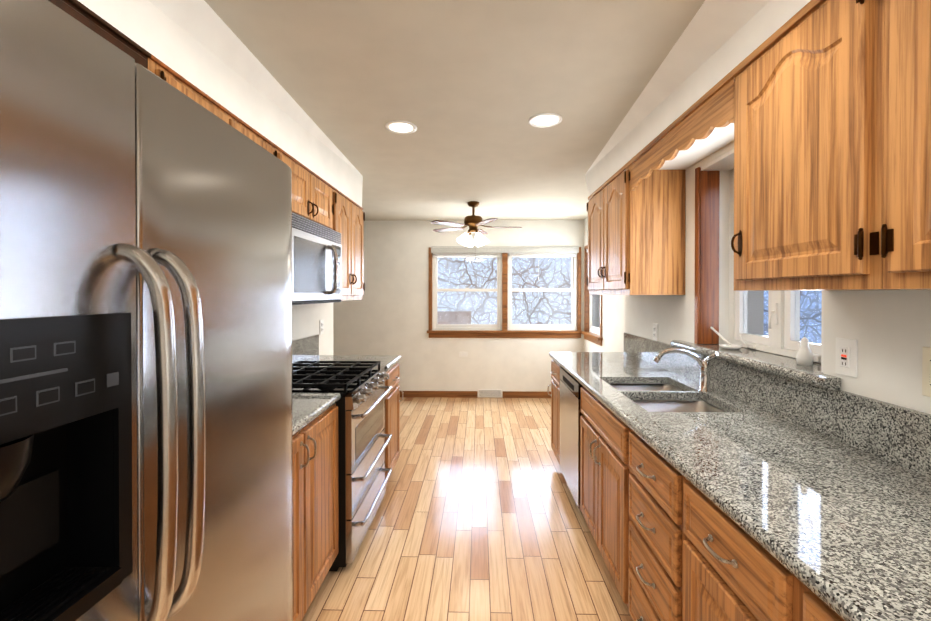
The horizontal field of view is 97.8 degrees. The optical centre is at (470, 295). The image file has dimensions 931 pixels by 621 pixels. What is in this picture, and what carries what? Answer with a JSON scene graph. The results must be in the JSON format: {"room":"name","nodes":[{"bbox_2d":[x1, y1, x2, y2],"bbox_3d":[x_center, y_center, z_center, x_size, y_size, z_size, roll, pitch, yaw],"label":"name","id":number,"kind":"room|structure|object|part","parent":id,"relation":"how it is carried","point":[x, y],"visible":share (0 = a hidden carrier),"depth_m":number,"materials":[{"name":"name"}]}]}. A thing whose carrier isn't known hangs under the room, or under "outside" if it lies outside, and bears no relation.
{"room":"kitchen","nodes":[
{"label":"kitchen","id":0,"kind":"room"},
{"bbox_2d":[78,0,362,206],"bbox_3d":[-1.060,-0.854,0.787,0.476,0.276,5.280,0,0,1],"label":"soffit","id":1,"kind":"object","parent":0,"point":[200,45],"depth_m":1.56,"materials":[{"name":"white paint"}]},
{"bbox_2d":[292,303,332,354],"bbox_3d":[-1.360,0.208,0.911,0.130,2.400,5.500,0,0,1],"label":"wall","id":2,"kind":"structure","parent":0,"point":[306,318],"depth_m":3.26,"materials":[{"name":"white paint"}]},
{"bbox_2d":[48,0,155,73],"bbox_3d":[-1.117,-0.555,0.965,0.348,0.324,0.490,0,0,1],"label":"upper cabinet","id":3,"kind":"object","parent":2,"relation":"attached to","point":[74,8],"depth_m":1.06,"materials":[{"name":"brown wood"}]},
{"bbox_2d":[156,58,235,128],"bbox_3d":[-1.108,-0.338,1.398,0.348,0.764,0.368,0,0,1],"label":"upper cabinet","id":4,"kind":"object","parent":2,"relation":"attached to","point":[163,71],"depth_m":1.38,"materials":[{"name":"brown wood"}]},
{"bbox_2d":[236,116,279,158],"bbox_3d":[-1.100,-0.340,1.766,0.348,0.764,0.368,0,0,1],"label":"upper cabinet","id":5,"kind":"object","parent":2,"relation":"attached to","point":[241,126],"depth_m":1.77,"materials":[{"name":"brown wood"}]},
{"bbox_2d":[280,148,315,221],"bbox_3d":[-1.092,-0.570,2.138,0.348,0.309,0.375,0,0,1],"label":"upper cabinet","id":6,"kind":"object","parent":2,"relation":"attached to","point":[303,179],"depth_m":2.22,"materials":[{"name":"brown wood"}]},
{"bbox_2d":[292,212,341,304],"bbox_3d":[-1.032,-0.185,2.326,0.457,0.457,0.744,0,0,1],"label":"microwave","id":7,"kind":"object","parent":6,"relation":"attached to","point":[316,263],"visible":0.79,"depth_m":2.26,"materials":[{"name":"silver metal"}]},
{"bbox_2d":[292,334,318,362],"bbox_3d":[-1.253,0.400,2.244,0.021,0.166,2.052,0,0,1],"label":"backsplash","id":8,"kind":"structure","parent":2,"relation":"attached to","point":[304,348],"depth_m":3.02,"materials":[{"name":"stone"}]},
{"bbox_2d":[319,320,323,334],"bbox_3d":[-1.236,0.261,3.379,0.011,0.120,0.075,0,0,1],"label":"electrical outlet","id":9,"kind":"object","parent":2,"relation":"attached to","point":[321,327],"visible":1,"depth_m":3.37,"materials":[{"name":"white plastic"}]},
{"bbox_2d":[316,175,335,230],"bbox_3d":[-1.084,-0.572,2.512,0.348,0.309,0.375,0,0,1],"label":"upper cabinet","id":10,"kind":"object","parent":2,"relation":"attached to","point":[317,199],"depth_m":2.56,"materials":[{"name":"brown wood"}]},
{"bbox_2d":[336,189,351,300],"bbox_3d":[-1.076,-0.347,2.883,0.348,0.764,0.359,0,0,1],"label":"upper cabinet","id":11,"kind":"object","parent":2,"relation":"attached to","point":[343,203],"depth_m":2.93,"materials":[{"name":"brown wood"}]},
{"bbox_2d":[352,201,364,299],"bbox_3d":[-1.068,-0.350,3.242,0.348,0.764,0.359,0,0,1],"label":"upper cabinet","id":12,"kind":"object","parent":2,"relation":"attached to","point":[358,216],"depth_m":3.24,"materials":[{"name":"brown wood"}]},
{"bbox_2d":[204,0,704,220],"bbox_3d":[-0.779,-1.059,1.875,5.450,0.120,8.070,0,0,1],"label":"ceiling","id":13,"kind":"structure","parent":0,"point":[469,89],"depth_m":1.91,"materials":[{"name":"white paint"}]},
{"bbox_2d":[385,120,416,133],"bbox_3d":[-0.413,-0.999,2.413,0.190,0.006,0.190,0,0,1],"label":"recessed light","id":14,"kind":"object","parent":13,"relation":"in","point":[401,127],"visible":1,"depth_m":2.41,"materials":[{"name":"white"}]},
{"bbox_2d":[431,201,521,246],"bbox_3d":[0.062,-0.708,4.435,1.004,0.614,1.026,0,0,1],"label":"ceiling fan","id":15,"kind":"object","parent":13,"relation":"hanging from","point":[473,222],"visible":1,"depth_m":4.37,"materials":[{"name":"brown metal"}]},
{"bbox_2d":[529,113,561,127],"bbox_3d":[0.425,-0.998,2.315,0.190,0.006,0.190,0,0,1],"label":"recessed light","id":16,"kind":"object","parent":13,"relation":"in","point":[542,120],"visible":1,"depth_m":2.31,"materials":[{"name":"white"}]},
{"bbox_2d":[333,220,583,397],"bbox_3d":[-0.699,0.177,5.597,5.250,2.400,0.160,0,0,1],"label":"wall","id":17,"kind":"structure","parent":0,"point":[388,314],"depth_m":5.51,"materials":[{"name":"white paint"}]},
{"bbox_2d":[400,391,476,397],"bbox_3d":[-1.516,1.335,5.536,3.220,0.085,0.014,0,0,1],"label":"baseboard","id":18,"kind":"structure","parent":17,"relation":"attached to","point":[447,394],"depth_m":5.50,"materials":[{"name":"brown wood"}]},
{"bbox_2d":[459,352,467,356],"bbox_3d":[-0.096,0.797,5.503,0.120,0.076,0.010,0,0,1],"label":"electrical outlet","id":19,"kind":"object","parent":17,"relation":"attached to","point":[463,354],"visible":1,"depth_m":5.50,"materials":[{"name":"white plastic"}]},
{"bbox_2d":[478,389,501,396],"bbox_3d":[0.264,1.318,5.497,0.320,0.111,0.013,0,0,1],"label":"air vent","id":20,"kind":"object","parent":17,"relation":"in","point":[489,392],"visible":1,"depth_m":5.49,"materials":[{"name":"white metal"}]},
{"bbox_2d":[427,246,581,337],"bbox_3d":[0.459,-0.049,5.526,2.094,1.233,0.170,0,0,1],"label":"window","id":21,"kind":"structure","parent":17,"relation":"in","point":[504,327],"depth_m":5.51,"materials":[{"name":"brown wood"}]},
{"bbox_2d":[503,391,550,397],"bbox_3d":[0.963,1.335,5.482,1.060,0.085,0.014,0,0,1],"label":"baseboard","id":22,"kind":"structure","parent":17,"relation":"attached to","point":[506,394],"depth_m":5.48,"materials":[{"name":"brown wood"}]},
{"bbox_2d":[302,397,632,620],"bbox_3d":[-0.779,1.461,1.892,5.450,0.120,8.070,0,0,1],"label":"floor","id":23,"kind":"structure","parent":0,"point":[478,516],"depth_m":2.37,"materials":[{"name":"beige wood"}]},
{"bbox_2d":[0,0,292,620],"bbox_3d":[-0.861,0.512,0.722,0.864,1.770,0.960,0,0,1],"label":"fridge","id":24,"kind":"object","parent":23,"relation":"on","point":[146,462],"visible":1,"depth_m":0.59,"materials":[{"name":"silver metal"}]},
{"bbox_3d":[-0.472,0.225,0.627,0.082,0.604,0.085,0,0,1],"label":"handle","id":25,"kind":"part","parent":24,"relation":"part of","materials":[{"name":"silver metal"}]},
{"bbox_2d":[292,403,338,620],"bbox_3d":[-0.969,0.966,1.629,0.615,0.874,0.827,0,0,1],"label":"base cabinet","id":26,"kind":"object","parent":23,"relation":"on","point":[315,501],"depth_m":1.72,"materials":[{"name":"brown wood"}]},
{"bbox_2d":[292,393,340,435],"bbox_3d":[-0.968,0.508,1.626,0.619,0.040,0.827,0,0,1],"label":"countertop","id":27,"kind":"structure","parent":26,"relation":"on","point":[307,408],"depth_m":1.80,"materials":[{"name":"stone"}]},
{"bbox_2d":[292,361,391,570],"bbox_3d":[-0.881,0.921,2.416,0.705,0.952,0.744,0,0,1],"label":"range","id":28,"kind":"object","parent":23,"relation":"on","point":[360,404],"visible":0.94,"depth_m":2.21,"materials":[{"name":"silver metal"}]},
{"bbox_2d":[385,363,402,477],"bbox_3d":[-0.906,0.957,3.019,0.682,0.874,0.455,0,0,1],"label":"base cabinet","id":29,"kind":"object","parent":23,"relation":"on","point":[392,399],"depth_m":2.97,"materials":[{"name":"brown wood"}]},
{"bbox_2d":[302,355,400,371],"bbox_3d":[-0.904,0.499,3.026,0.686,0.040,0.475,0,0,1],"label":"countertop","id":30,"kind":"structure","parent":29,"relation":"on","point":[389,361],"depth_m":3.10,"materials":[{"name":"stone"}]},
{"bbox_2d":[547,360,560,464],"bbox_3d":[0.988,0.956,3.216,0.638,0.874,0.400,0,0,1],"label":"base cabinet","id":31,"kind":"object","parent":23,"relation":"on","point":[555,367],"depth_m":3.20,"materials":[{"name":"brown wood"}]},
{"bbox_2d":[549,352,930,620],"bbox_3d":[0.946,0.509,1.473,0.647,0.040,3.920,0,0,1],"label":"countertop","id":32,"kind":"structure","parent":31,"relation":"on","point":[841,530],"depth_m":1.04,"materials":[{"name":"stone"}]},
{"bbox_2d":[609,384,724,411],"bbox_3d":[0.960,0.626,2.059,0.462,0.200,0.762,0,0,1],"label":"sink","id":33,"kind":"object","parent":32,"relation":"in","point":[675,405],"depth_m":2.05,"materials":[{"name":"silver metal"}]},
{"bbox_2d":[653,348,717,392],"bbox_3d":[1.070,0.374,2.025,0.288,0.221,0.120,0,0,1],"label":"faucet","id":34,"kind":"object","parent":32,"relation":"on","point":[704,365],"visible":1,"depth_m":2.04,"materials":[{"name":"silver metal"}]},
{"bbox_2d":[560,367,582,508],"bbox_3d":[0.971,0.961,2.726,0.636,0.870,0.572,0,0,1],"label":"dishwasher","id":35,"kind":"object","parent":23,"relation":"on","point":[570,400],"visible":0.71,"depth_m":2.66,"materials":[{"name":"silver metal"}]},
{"bbox_2d":[580,387,622,590],"bbox_3d":[0.962,0.963,2.046,0.638,0.874,0.780,0,0,1],"label":"base cabinet","id":36,"kind":"object","parent":23,"relation":"on","point":[601,431],"depth_m":2.00,"materials":[{"name":"brown wood"}]},
{"bbox_2d":[619,423,670,620],"bbox_3d":[0.949,0.968,1.436,0.638,0.874,0.440,0,0,1],"label":"base cabinet","id":37,"kind":"object","parent":23,"relation":"on","point":[644,476],"depth_m":1.48,"materials":[{"name":"brown wood"}]},
{"bbox_2d":[671,466,778,620],"bbox_3d":[0.940,0.970,0.996,0.638,0.874,0.440,0,0,1],"label":"base cabinet","id":38,"kind":"object","parent":23,"relation":"on","point":[672,543],"depth_m":1.04,"materials":[{"name":"brown wood"}]},
{"bbox_2d":[779,563,843,620],"bbox_3d":[0.929,0.974,0.496,0.638,0.874,0.560,0,0,1],"label":"base cabinet","id":39,"kind":"object","parent":23,"relation":"on","point":[797,602],"depth_m":0.79,"materials":[{"name":"brown wood"}]},
{"bbox_2d":[585,0,810,195],"bbox_3d":[0.921,-0.884,0.739,0.672,0.215,5.270,0,0,1],"label":"soffit","id":40,"kind":"object","parent":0,"point":[716,42],"depth_m":1.62,"materials":[{"name":"white paint"}]},
{"bbox_2d":[584,141,930,413],"bbox_3d":[1.462,0.202,1.785,0.365,2.400,7.370,0,0,1],"label":"wall","id":41,"kind":"structure","parent":0,"point":[889,331],"depth_m":1.37,"materials":[{"name":"white paint"}]},
{"bbox_2d":[582,245,602,345],"bbox_3d":[1.548,-0.040,5.003,0.170,1.222,0.754,0,0,1],"label":"window","id":42,"kind":"structure","parent":41,"relation":"in","point":[591,332],"depth_m":5.32,"materials":[{"name":"brown wood"}]},
{"bbox_2d":[586,161,685,294],"bbox_3d":[1.110,-0.410,2.904,0.380,0.804,0.920,0,0,1],"label":"upper cabinet","id":43,"kind":"object","parent":41,"relation":"attached to","point":[636,241],"visible":1,"depth_m":2.45,"materials":[{"name":"brown wood"}]},
{"bbox_2d":[653,323,657,340],"bbox_3d":[1.296,0.255,2.854,0.011,0.120,0.075,0,0,1],"label":"electrical outlet","id":44,"kind":"object","parent":41,"relation":"attached to","point":[655,332],"visible":1,"depth_m":2.85,"materials":[{"name":"white plastic"}]},
{"bbox_2d":[629,71,733,190],"bbox_3d":[1.110,-0.718,1.944,0.339,0.177,0.991,0,0,1],"label":"valance","id":45,"kind":"object","parent":41,"relation":"attached to","point":[701,128],"visible":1,"depth_m":1.88,"materials":[{"name":"brown wood"}]},
{"bbox_2d":[670,340,840,389],"bbox_3d":[1.331,0.298,1.946,0.222,0.042,1.115,0,0,1],"label":"granite ledge","id":46,"kind":"object","parent":41,"relation":"attached to","point":[786,367],"visible":0.86,"depth_m":1.72,"materials":[{"name":"grey stone"}]},
{"bbox_2d":[710,326,741,349],"bbox_3d":[1.347,0.222,2.153,0.104,0.105,0.205,0,0,1],"label":"soap dish","id":47,"kind":"object","parent":46,"relation":"on","point":[728,346],"visible":0.98,"depth_m":2.11,"materials":[{"name":"white ceramic"}]},
{"bbox_2d":[796,337,813,365],"bbox_3d":[1.351,0.223,1.643,0.056,0.110,0.056,0,0,1],"label":"soap bottle","id":48,"kind":"object","parent":46,"relation":"on","point":[804,356],"visible":1,"depth_m":1.63,"materials":[{"name":"white ceramic"}]},
{"bbox_2d":[694,149,823,371],"bbox_3d":[1.389,-0.222,1.885,0.244,0.994,0.851,0,0,1],"label":"window","id":49,"kind":"structure","parent":41,"relation":"in","point":[721,304],"depth_m":2.28,"materials":[{"name":"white wood"}]},
{"bbox_2d":[624,333,930,477],"bbox_3d":[1.259,0.406,1.466,0.021,0.166,3.920,0,0,1],"label":"backsplash","id":50,"kind":"structure","parent":41,"relation":"attached to","point":[898,435],"depth_m":1.44,"materials":[{"name":"stone"}]},
{"bbox_2d":[731,0,862,290],"bbox_3d":[1.089,-0.409,1.180,0.348,0.784,0.537,0,0,1],"label":"upper cabinet","id":51,"kind":"object","parent":41,"relation":"attached to","point":[832,144],"depth_m":1.12,"materials":[{"name":"brown wood"}]},
{"bbox_2d":[835,337,857,377],"bbox_3d":[1.263,0.207,1.369,0.012,0.125,0.075,0,0,1],"label":"outlet","id":52,"kind":"object","parent":41,"relation":"attached to","point":[846,364],"visible":1,"depth_m":1.36,"materials":[{"name":"white plastic"}]},
{"bbox_2d":[859,0,930,289],"bbox_3d":[1.077,-0.405,0.623,0.348,0.784,0.577,0,0,1],"label":"upper cabinet","id":53,"kind":"object","parent":41,"relation":"attached to","point":[895,166],"depth_m":0.87,"materials":[{"name":"brown wood"}]},
{"bbox_2d":[922,347,930,396],"bbox_3d":[1.256,0.210,1.046,0.014,0.136,0.170,0,0,1],"label":"switch plate","id":54,"kind":"object","parent":41,"relation":"attached to","point":[926,371],"visible":1,"depth_m":1.12,"materials":[{"name":"beige plastic"}]}
]}

